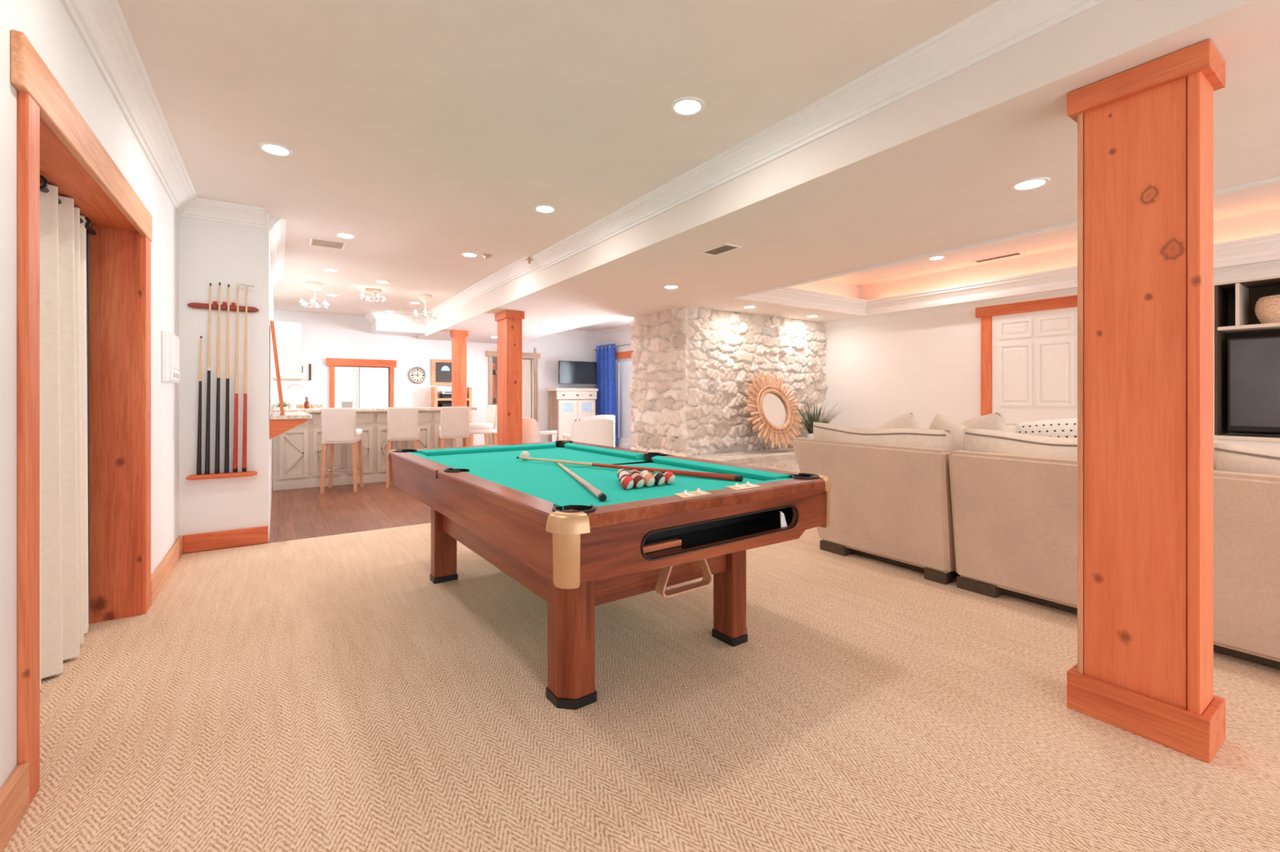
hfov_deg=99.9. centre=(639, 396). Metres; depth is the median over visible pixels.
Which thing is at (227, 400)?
pool cue
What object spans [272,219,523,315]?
ceiling
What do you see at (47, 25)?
wall
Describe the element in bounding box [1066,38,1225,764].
wooden post
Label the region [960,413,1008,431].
throw pillow
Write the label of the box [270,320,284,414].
leaning board
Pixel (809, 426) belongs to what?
potted grass
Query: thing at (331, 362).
door frame
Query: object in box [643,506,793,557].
ball return tray
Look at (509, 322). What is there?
wooden post
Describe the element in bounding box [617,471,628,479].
ball
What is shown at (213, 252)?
wall
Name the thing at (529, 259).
sprinkler head
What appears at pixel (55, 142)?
door frame
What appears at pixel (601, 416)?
armchair
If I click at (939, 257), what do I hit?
recessed light
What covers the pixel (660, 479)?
ball
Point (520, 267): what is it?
trim
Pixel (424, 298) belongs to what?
crystal chandelier
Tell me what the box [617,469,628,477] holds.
ball
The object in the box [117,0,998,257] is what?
ceiling
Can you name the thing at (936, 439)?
cushion
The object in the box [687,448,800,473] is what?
stone hearth
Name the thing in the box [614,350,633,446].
window
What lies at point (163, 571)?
baseboard
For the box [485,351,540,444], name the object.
door frame
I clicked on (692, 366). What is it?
stone wall
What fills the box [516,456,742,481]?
pool cue
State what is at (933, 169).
ceiling
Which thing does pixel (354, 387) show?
window
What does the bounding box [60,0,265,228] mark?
trim
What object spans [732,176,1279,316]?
trim
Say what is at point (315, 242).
ceiling vent
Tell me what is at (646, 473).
ball
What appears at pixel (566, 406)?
cabinet
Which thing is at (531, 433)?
armchair
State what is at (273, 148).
recessed light
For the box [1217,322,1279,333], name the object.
shelf
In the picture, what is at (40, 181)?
wall
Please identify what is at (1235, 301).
shelving unit
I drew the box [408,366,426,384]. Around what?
wall clock
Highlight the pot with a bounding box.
[804,432,813,438]
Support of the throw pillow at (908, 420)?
on the sofa at (891, 502)
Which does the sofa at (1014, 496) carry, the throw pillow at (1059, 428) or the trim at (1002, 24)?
the throw pillow at (1059, 428)
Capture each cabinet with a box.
[273,320,302,381]
[546,388,598,441]
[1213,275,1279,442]
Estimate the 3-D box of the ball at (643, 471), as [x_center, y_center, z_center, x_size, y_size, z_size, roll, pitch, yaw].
[0.025,0.371,2.481,0.057,0.057,0.057,0,0,-6]
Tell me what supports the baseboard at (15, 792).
attached to the wall at (47, 25)
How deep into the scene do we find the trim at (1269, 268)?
6.22 m
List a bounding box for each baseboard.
[0,763,29,851]
[151,535,183,604]
[182,525,267,553]
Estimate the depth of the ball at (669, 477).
2.41 m
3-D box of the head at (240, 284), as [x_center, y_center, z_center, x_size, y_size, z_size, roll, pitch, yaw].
[-3.011,-0.847,4.101,0.117,0.025,0.013,0,0,-29]
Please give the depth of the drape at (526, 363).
11.94 m
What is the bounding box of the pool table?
[386,440,831,710]
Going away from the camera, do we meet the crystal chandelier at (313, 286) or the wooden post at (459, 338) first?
the crystal chandelier at (313, 286)
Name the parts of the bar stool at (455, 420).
leg, leg, backrest, leg, leg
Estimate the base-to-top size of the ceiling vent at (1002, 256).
0.008 m
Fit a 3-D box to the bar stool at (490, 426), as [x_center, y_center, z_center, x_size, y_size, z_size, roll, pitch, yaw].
[-2.435,0.645,8.203,0.484,1.010,0.390,0,0,-40]
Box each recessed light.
[257,142,293,156]
[322,267,338,271]
[325,293,338,296]
[334,232,355,238]
[375,280,390,283]
[409,302,421,304]
[461,252,478,257]
[533,204,556,213]
[662,284,679,288]
[670,96,705,115]
[742,305,756,308]
[805,315,818,317]
[928,255,945,260]
[1009,177,1050,191]
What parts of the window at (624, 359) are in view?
pane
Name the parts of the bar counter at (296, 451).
door, drawer, drawer, door, door, drawer, drawer, door, door, drawer, drawer, door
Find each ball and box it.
[520,451,529,460]
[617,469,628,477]
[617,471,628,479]
[618,472,630,481]
[619,474,631,483]
[620,475,633,489]
[630,471,639,475]
[631,473,642,478]
[632,475,644,488]
[640,470,649,475]
[641,471,652,477]
[643,474,654,487]
[653,472,665,485]
[663,471,675,484]
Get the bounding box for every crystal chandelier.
[298,281,329,309]
[359,288,386,302]
[413,293,436,319]
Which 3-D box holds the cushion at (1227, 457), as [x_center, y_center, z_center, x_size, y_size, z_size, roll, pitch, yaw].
[2.873,0.450,2.055,0.276,0.492,0.980,0,0,-34]
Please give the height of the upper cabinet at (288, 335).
0.810 m
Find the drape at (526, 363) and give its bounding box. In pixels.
[522,359,530,418]
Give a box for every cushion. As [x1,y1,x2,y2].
[406,452,466,469]
[414,442,556,455]
[464,471,573,510]
[564,443,644,459]
[594,478,795,506]
[651,456,793,480]
[813,422,954,453]
[963,427,1077,459]
[1213,441,1279,475]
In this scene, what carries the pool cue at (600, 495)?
on the pool table
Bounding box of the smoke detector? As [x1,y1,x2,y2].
[480,253,492,258]
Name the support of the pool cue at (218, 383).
on the cue rack at (194, 305)
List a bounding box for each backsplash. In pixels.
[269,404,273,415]
[284,404,322,408]
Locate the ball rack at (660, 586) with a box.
[655,559,712,597]
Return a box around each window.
[334,366,388,408]
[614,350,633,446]
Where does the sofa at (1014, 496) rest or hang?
on the floor
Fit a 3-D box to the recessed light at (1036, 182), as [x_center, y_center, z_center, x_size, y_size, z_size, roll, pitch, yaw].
[2.055,-1.132,2.833,0.174,0.036,0.174,0,0,-34]
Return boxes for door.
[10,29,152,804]
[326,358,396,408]
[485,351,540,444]
[975,294,1077,432]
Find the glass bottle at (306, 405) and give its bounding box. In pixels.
[303,397,309,408]
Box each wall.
[0,0,178,788]
[40,181,87,345]
[178,212,274,542]
[274,309,598,445]
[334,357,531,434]
[371,319,426,336]
[598,333,633,448]
[628,306,828,457]
[823,285,1279,449]
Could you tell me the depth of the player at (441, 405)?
10.62 m
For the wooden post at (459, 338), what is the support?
on the floor
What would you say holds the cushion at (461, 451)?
on the pool table
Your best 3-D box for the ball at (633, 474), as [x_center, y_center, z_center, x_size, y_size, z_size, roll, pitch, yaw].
[-0.015,0.371,2.390,0.057,0.057,0.057,0,0,-21]
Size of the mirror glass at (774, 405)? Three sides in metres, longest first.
0.480 x 0.480 x 0.010 m
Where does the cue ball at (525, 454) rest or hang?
on the pool table
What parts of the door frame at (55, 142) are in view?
casing, casing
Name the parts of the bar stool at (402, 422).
leg, backrest, leg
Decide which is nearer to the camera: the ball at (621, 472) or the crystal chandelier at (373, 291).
the ball at (621, 472)
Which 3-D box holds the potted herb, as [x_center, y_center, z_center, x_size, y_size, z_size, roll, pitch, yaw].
[-4.969,0.135,7.498,0.258,0.179,0.193,0,0,32]
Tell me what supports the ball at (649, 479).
on the pool table
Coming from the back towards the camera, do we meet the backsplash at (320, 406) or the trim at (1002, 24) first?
the backsplash at (320, 406)
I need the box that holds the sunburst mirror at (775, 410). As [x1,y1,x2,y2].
[742,370,804,450]
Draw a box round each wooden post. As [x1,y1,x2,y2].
[449,329,468,406]
[494,310,524,444]
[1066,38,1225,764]
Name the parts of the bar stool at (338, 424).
leg, leg, backrest, leg, seat, leg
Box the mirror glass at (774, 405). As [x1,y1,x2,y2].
[762,392,786,426]
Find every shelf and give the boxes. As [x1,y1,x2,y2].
[269,404,312,439]
[431,386,471,443]
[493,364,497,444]
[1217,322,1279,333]
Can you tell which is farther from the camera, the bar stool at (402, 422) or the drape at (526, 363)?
the drape at (526, 363)
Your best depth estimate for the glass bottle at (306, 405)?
8.13 m
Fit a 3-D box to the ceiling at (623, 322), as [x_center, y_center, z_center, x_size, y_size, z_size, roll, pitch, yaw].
[-0.588,-1.540,10.273,2.400,0.060,4.900,0,0,-34]
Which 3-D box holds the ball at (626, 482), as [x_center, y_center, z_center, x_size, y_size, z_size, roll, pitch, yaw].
[-0.055,0.371,2.299,0.057,0.057,0.057,0,0,-14]
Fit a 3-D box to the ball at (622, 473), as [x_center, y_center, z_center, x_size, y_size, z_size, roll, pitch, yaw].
[-0.067,0.371,2.413,0.057,0.057,0.057,0,0,-8]
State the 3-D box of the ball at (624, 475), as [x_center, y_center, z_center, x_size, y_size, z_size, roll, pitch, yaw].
[-0.061,0.371,2.356,0.057,0.057,0.057,0,0,-9]
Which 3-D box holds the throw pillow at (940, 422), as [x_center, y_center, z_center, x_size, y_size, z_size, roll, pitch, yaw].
[2.229,0.385,3.852,0.154,0.523,0.526,0,0,-24]
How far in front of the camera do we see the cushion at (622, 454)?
3.67 m
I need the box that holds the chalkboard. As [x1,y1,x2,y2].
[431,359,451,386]
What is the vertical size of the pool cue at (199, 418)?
1.021 m
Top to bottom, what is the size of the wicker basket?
0.239 m
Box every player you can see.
[439,391,451,394]
[439,394,451,398]
[439,403,451,407]
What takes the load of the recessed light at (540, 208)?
in the ceiling at (445, 122)
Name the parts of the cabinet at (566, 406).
door, panel, pane, drawer, door, panel, pane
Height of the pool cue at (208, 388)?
1.419 m
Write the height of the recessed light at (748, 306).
0.036 m
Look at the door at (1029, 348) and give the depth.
5.96 m
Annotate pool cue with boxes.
[195,336,202,475]
[204,283,211,474]
[214,282,220,473]
[224,284,229,473]
[232,285,239,472]
[241,286,247,471]
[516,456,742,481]
[555,462,606,501]
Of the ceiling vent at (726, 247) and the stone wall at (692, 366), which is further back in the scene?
the stone wall at (692, 366)
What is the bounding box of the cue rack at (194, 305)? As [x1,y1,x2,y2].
[185,302,258,479]
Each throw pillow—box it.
[878,413,921,428]
[928,413,968,450]
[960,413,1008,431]
[1015,418,1077,438]
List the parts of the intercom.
button panel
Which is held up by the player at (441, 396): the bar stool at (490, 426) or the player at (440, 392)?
the player at (440, 392)
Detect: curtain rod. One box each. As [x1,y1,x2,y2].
[40,182,96,235]
[595,343,631,349]
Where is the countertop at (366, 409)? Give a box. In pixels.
[273,407,476,412]
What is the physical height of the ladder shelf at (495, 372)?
1.850 m
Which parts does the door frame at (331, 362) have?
casing, casing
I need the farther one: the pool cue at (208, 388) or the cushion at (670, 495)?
the pool cue at (208, 388)
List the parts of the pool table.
corner panel, leg, corner panel, leg, rail frame, leg, corner panel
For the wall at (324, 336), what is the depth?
10.45 m
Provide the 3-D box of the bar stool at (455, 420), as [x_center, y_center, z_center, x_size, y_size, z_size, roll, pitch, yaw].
[-2.542,0.645,7.335,0.390,1.010,0.484,0,0,-24]
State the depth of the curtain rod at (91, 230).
2.52 m
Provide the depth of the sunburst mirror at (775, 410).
7.11 m
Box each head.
[235,283,254,287]
[525,257,533,263]
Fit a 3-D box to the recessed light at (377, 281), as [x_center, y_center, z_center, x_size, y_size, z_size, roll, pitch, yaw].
[-3.352,-1.502,7.002,0.174,0.036,0.174,0,0,-34]
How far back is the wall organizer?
9.50 m
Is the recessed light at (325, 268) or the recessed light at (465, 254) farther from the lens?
the recessed light at (325, 268)
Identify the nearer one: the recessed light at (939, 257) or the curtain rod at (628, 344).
the recessed light at (939, 257)
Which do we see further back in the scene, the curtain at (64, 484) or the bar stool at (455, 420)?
the bar stool at (455, 420)
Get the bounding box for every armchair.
[522,417,557,443]
[562,419,614,447]
[582,414,614,447]
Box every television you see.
[558,360,596,384]
[1226,335,1279,433]
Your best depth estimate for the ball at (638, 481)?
2.31 m
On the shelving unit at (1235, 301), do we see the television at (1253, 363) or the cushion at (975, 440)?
the television at (1253, 363)
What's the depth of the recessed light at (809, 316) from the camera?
7.51 m
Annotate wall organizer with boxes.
[300,364,311,380]
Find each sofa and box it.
[791,422,959,585]
[948,427,1279,668]
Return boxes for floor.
[2,446,1279,851]
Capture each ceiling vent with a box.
[308,236,346,249]
[698,243,742,256]
[971,251,1024,262]
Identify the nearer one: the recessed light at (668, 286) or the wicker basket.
the wicker basket
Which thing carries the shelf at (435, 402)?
on the floor
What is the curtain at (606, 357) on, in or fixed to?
hanging from the curtain rod at (628, 344)
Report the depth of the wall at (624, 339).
12.01 m
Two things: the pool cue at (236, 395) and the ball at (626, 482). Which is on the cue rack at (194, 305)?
the pool cue at (236, 395)
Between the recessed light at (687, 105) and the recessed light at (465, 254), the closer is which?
the recessed light at (687, 105)
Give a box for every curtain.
[40,174,91,688]
[594,343,617,445]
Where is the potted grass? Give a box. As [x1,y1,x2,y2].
[791,400,851,438]
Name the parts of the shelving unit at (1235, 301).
trim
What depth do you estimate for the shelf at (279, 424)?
4.36 m
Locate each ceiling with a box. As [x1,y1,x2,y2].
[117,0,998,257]
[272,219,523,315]
[418,0,1279,343]
[571,316,633,332]
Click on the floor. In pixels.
(323, 694)
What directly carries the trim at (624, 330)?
attached to the wall at (624, 339)
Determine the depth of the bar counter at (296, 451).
6.92 m
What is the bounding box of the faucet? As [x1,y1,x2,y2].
[285,383,304,408]
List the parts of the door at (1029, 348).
casing, panel, panel, panel, panel, panel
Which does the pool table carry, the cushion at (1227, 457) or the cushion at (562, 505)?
the cushion at (562, 505)
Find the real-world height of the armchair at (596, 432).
0.860 m
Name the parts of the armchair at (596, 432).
arm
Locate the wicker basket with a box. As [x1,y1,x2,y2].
[1254,294,1279,324]
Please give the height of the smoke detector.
0.035 m
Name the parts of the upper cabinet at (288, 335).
light rail, door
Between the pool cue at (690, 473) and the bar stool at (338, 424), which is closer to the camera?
the pool cue at (690, 473)
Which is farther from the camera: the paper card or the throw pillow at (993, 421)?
the throw pillow at (993, 421)
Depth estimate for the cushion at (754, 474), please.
2.79 m
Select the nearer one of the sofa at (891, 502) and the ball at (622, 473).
the ball at (622, 473)
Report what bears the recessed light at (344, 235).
in the ceiling at (412, 268)
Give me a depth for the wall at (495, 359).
12.30 m
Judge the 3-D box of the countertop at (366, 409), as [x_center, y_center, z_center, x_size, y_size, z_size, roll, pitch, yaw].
[-3.563,0.182,7.354,2.418,0.035,0.820,0,0,-34]
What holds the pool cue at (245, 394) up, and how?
on the cue rack at (194, 305)
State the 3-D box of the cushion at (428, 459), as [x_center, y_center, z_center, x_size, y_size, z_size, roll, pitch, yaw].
[-1.193,0.382,3.106,0.068,0.034,1.007,0,0,-36]
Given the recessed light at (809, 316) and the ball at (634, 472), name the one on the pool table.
the ball at (634, 472)
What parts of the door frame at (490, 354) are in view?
casing, casing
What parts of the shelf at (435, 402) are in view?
panel, panel, shelf, panel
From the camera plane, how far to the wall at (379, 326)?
9.84 m
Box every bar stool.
[320,408,363,493]
[386,407,418,488]
[438,406,469,448]
[469,404,497,446]
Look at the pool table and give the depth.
2.18 m
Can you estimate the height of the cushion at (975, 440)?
0.488 m
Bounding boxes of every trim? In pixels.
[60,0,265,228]
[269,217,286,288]
[364,256,540,323]
[533,0,1108,270]
[546,325,632,338]
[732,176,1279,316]
[822,260,1279,329]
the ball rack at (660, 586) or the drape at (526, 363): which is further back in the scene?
the drape at (526, 363)
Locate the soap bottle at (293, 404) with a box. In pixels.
[290,400,296,408]
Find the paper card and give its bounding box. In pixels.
[779,511,786,528]
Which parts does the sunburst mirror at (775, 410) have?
frame, rope trim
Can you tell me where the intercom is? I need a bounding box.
[161,329,179,382]
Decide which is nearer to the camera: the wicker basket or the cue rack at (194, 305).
the cue rack at (194, 305)
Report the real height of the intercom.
0.320 m
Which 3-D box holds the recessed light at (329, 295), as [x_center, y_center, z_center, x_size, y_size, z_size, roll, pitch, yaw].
[-4.535,-1.502,7.917,0.174,0.036,0.174,0,0,-34]
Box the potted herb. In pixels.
[274,401,290,408]
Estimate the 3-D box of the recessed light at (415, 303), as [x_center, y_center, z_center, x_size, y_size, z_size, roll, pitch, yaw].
[-3.589,-1.502,8.590,0.174,0.036,0.174,0,0,-34]
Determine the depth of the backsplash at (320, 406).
9.53 m
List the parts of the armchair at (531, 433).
backrest, arm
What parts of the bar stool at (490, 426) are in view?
leg, seat, leg, backrest, leg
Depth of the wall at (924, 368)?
7.13 m
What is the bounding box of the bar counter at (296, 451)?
[272,410,462,490]
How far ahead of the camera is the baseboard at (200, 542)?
4.06 m

